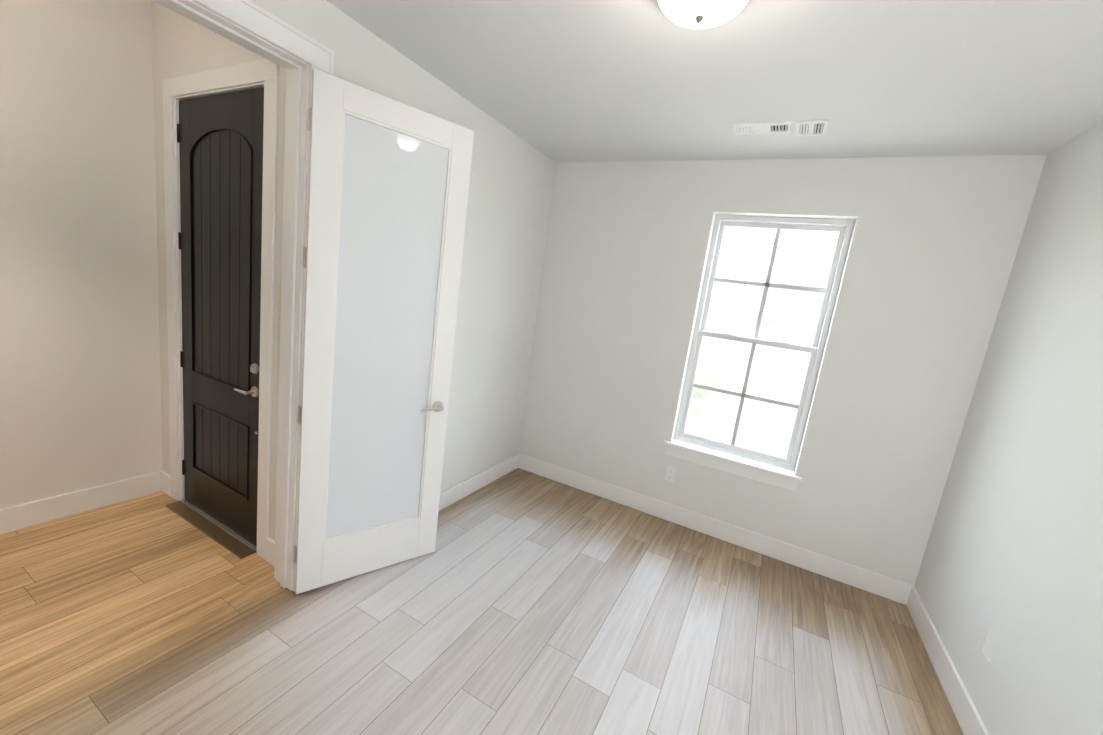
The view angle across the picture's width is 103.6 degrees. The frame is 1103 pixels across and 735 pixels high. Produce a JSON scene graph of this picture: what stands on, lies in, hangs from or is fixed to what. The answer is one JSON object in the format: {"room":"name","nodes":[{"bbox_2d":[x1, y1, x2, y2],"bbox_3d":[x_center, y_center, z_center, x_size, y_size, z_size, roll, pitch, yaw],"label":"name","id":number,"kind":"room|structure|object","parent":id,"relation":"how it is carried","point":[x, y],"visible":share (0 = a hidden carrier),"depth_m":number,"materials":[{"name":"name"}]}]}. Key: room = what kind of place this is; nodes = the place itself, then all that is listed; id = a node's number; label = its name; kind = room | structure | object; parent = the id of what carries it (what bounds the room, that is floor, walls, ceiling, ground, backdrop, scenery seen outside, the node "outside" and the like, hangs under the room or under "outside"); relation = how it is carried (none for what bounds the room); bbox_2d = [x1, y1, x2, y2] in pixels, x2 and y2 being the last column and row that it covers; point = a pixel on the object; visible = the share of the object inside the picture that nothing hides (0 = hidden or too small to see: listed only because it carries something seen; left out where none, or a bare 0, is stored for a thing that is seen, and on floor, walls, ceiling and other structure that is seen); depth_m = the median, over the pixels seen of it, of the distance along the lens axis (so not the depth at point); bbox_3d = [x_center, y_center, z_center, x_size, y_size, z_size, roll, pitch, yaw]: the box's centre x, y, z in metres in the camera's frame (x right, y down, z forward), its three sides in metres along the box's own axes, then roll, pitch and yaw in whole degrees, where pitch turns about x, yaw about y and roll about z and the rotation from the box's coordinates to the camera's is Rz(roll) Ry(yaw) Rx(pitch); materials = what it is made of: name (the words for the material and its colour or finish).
{"room":"empty home office","nodes":[
{"label":"empty home office","id":0,"kind":"room"},
{"bbox_2d":[0,0,162,508],"bbox_3d":[-3.341,-0.793,1.091,0.140,3.650,3.650,13,11,26],"label":"wall","id":1,"kind":"structure","parent":0,"point":[80,396],"depth_m":2.40,"materials":[{"name":"paint"}]},
{"bbox_2d":[0,471,167,533],"bbox_3d":[-3.469,0.930,1.417,0.020,0.140,3.510,13,11,26],"label":"baseboard","id":2,"kind":"structure","parent":1,"relation":"attached to","point":[24,515],"depth_m":2.60,"materials":[{"name":"paint"}]},
{"bbox_2d":[151,0,285,540],"bbox_3d":[-1.827,-0.830,2.461,1.560,3.650,0.180,13,11,26],"label":"wall","id":3,"kind":"structure","parent":0,"point":[182,45],"depth_m":2.36,"materials":[{"name":"paint"}]},
{"bbox_2d":[162,58,278,559],"bbox_3d":[-1.857,-0.288,2.526,1.094,2.562,0.193,13,11,26],"label":"door frame","id":4,"kind":"structure","parent":3,"relation":"attached to","point":[264,73],"depth_m":2.34,"materials":[{"name":"paint"}]},
{"bbox_2d":[177,87,263,545],"bbox_3d":[-1.902,-0.239,2.469,0.866,2.437,0.103,13,11,26],"label":"door leaf","id":5,"kind":"structure","parent":3,"relation":"in","point":[220,139],"depth_m":2.45,"materials":[{"name":"black paint"}]},
{"bbox_2d":[250,0,555,492],"bbox_3d":[-1.487,-0.585,1.323,0.140,3.650,5.750,13,11,26],"label":"wall","id":6,"kind":"structure","parent":0,"point":[509,195],"depth_m":3.16,"materials":[{"name":"paint"}]},
{"bbox_2d":[153,0,333,591],"bbox_3d":[-1.586,-0.046,1.357,0.182,2.560,1.740,13,11,26],"label":"door frame","id":7,"kind":"structure","parent":6,"relation":"attached to","point":[298,55],"depth_m":1.91,"materials":[{"name":"paint"}]},
{"bbox_2d":[293,68,473,593],"bbox_3d":[-0.861,-0.048,2.235,0.762,2.428,0.146,-1,13,-41],"label":"door leaf","id":8,"kind":"structure","parent":6,"relation":"in","point":[388,183],"depth_m":2.18,"materials":[{"name":"paint"}]},
{"bbox_2d":[439,453,519,510],"bbox_3d":[-0.794,0.976,3.201,0.016,0.140,2.025,13,11,26],"label":"baseboard","id":9,"kind":"structure","parent":6,"relation":"attached to","point":[465,488],"depth_m":3.54,"materials":[{"name":"paint"}]},
{"bbox_2d":[0,468,962,734],"bbox_3d":[-0.998,1.402,1.373,4.845,0.120,5.930,13,11,26],"label":"floor","id":10,"kind":"structure","parent":0,"point":[520,602],"depth_m":2.08,"materials":[{"name":"brown wood"}]},
{"bbox_2d":[166,499,256,558],"bbox_3d":[-2.041,0.958,2.712,0.864,0.017,0.265,13,11,26],"label":"threshold","id":11,"kind":"object","parent":10,"relation":"on","point":[227,538],"visible":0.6,"depth_m":2.61,"materials":[{"name":"brown wood"}]},
{"bbox_2d":[327,0,1102,162],"bbox_3d":[0.390,-1.321,1.155,3.005,0.150,4.160,13,11,26],"label":"ceiling","id":12,"kind":"structure","parent":0,"point":[561,81],"depth_m":1.93,"materials":[{"name":"paint"}]},
{"bbox_2d":[657,0,749,28],"bbox_3d":[0.494,-1.204,1.419,0.352,0.141,0.352,13,11,26],"label":"flush ceiling light","id":13,"kind":"object","parent":12,"relation":"attached to","point":[697,14],"visible":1,"depth_m":1.42,"materials":[{"name":"white glass"}]},
{"bbox_2d":[733,121,791,134],"bbox_3d":[1.198,-1.359,2.467,0.300,0.012,0.135,13,11,26],"label":"ceiling vent","id":14,"kind":"object","parent":12,"relation":"in","point":[763,128],"visible":1,"depth_m":2.46,"materials":[{"name":"white metal"}]},
{"bbox_2d":[795,120,828,136],"bbox_3d":[1.429,-1.314,2.384,0.152,0.011,0.190,13,11,26],"label":"ceiling vent","id":15,"kind":"object","parent":12,"relation":"in","point":[812,128],"visible":1,"depth_m":2.37,"materials":[{"name":"white metal"}]},
{"bbox_2d":[519,155,1046,585],"bbox_3d":[1.229,-0.229,3.290,3.285,2.993,0.180,13,11,26],"label":"wall","id":16,"kind":"structure","parent":0,"point":[933,249],"depth_m":2.93,"materials":[{"name":"paint"}]},
{"bbox_2d":[665,466,675,481],"bbox_3d":[0.945,0.849,3.446,0.070,0.115,0.008,13,11,26],"label":"outlet","id":17,"kind":"object","parent":16,"relation":"attached to","point":[670,473],"visible":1,"depth_m":3.44,"materials":[{"name":"plastic"}]},
{"bbox_2d":[520,454,907,603],"bbox_3d":[0.980,1.170,3.454,2.970,0.140,0.020,13,11,26],"label":"baseboard","id":18,"kind":"structure","parent":16,"relation":"attached to","point":[892,589],"depth_m":3.26,"materials":[{"name":"paint"}]},
{"bbox_2d":[664,439,801,491],"bbox_3d":[1.329,0.723,3.262,0.962,0.110,0.120,13,11,26],"label":"window sill","id":19,"kind":"structure","parent":16,"relation":"attached to","point":[762,472],"depth_m":3.21,"materials":[{"name":"paint"}]},
{"bbox_2d":[673,214,855,471],"bbox_3d":[1.497,-0.195,3.191,0.872,1.750,0.080,13,11,26],"label":"double-hung window","id":20,"kind":"structure","parent":16,"relation":"in","point":[769,293],"depth_m":3.17,"materials":[{"name":"glass"}]},
{"bbox_2d":[914,119,1102,734],"bbox_3d":[1.560,0.282,0.622,0.140,2.993,4.300,13,11,26],"label":"wall","id":21,"kind":"structure","parent":0,"point":[1012,559],"depth_m":1.88,"materials":[{"name":"paint"}]},
{"bbox_2d":[904,584,988,734],"bbox_3d":[1.336,1.654,0.962,0.020,0.140,4.160,13,11,26],"label":"baseboard","id":22,"kind":"structure","parent":21,"relation":"attached to","point":[967,716],"depth_m":2.17,"materials":[{"name":"paint"}]},
{"bbox_2d":[982,629,997,661],"bbox_3d":[1.914,1.215,1.895,0.006,0.115,0.070,13,11,26],"label":"outlet","id":23,"kind":"object","parent":21,"relation":"attached to","point":[989,645],"visible":1,"depth_m":1.89,"materials":[{"name":"plastic"}]}
]}

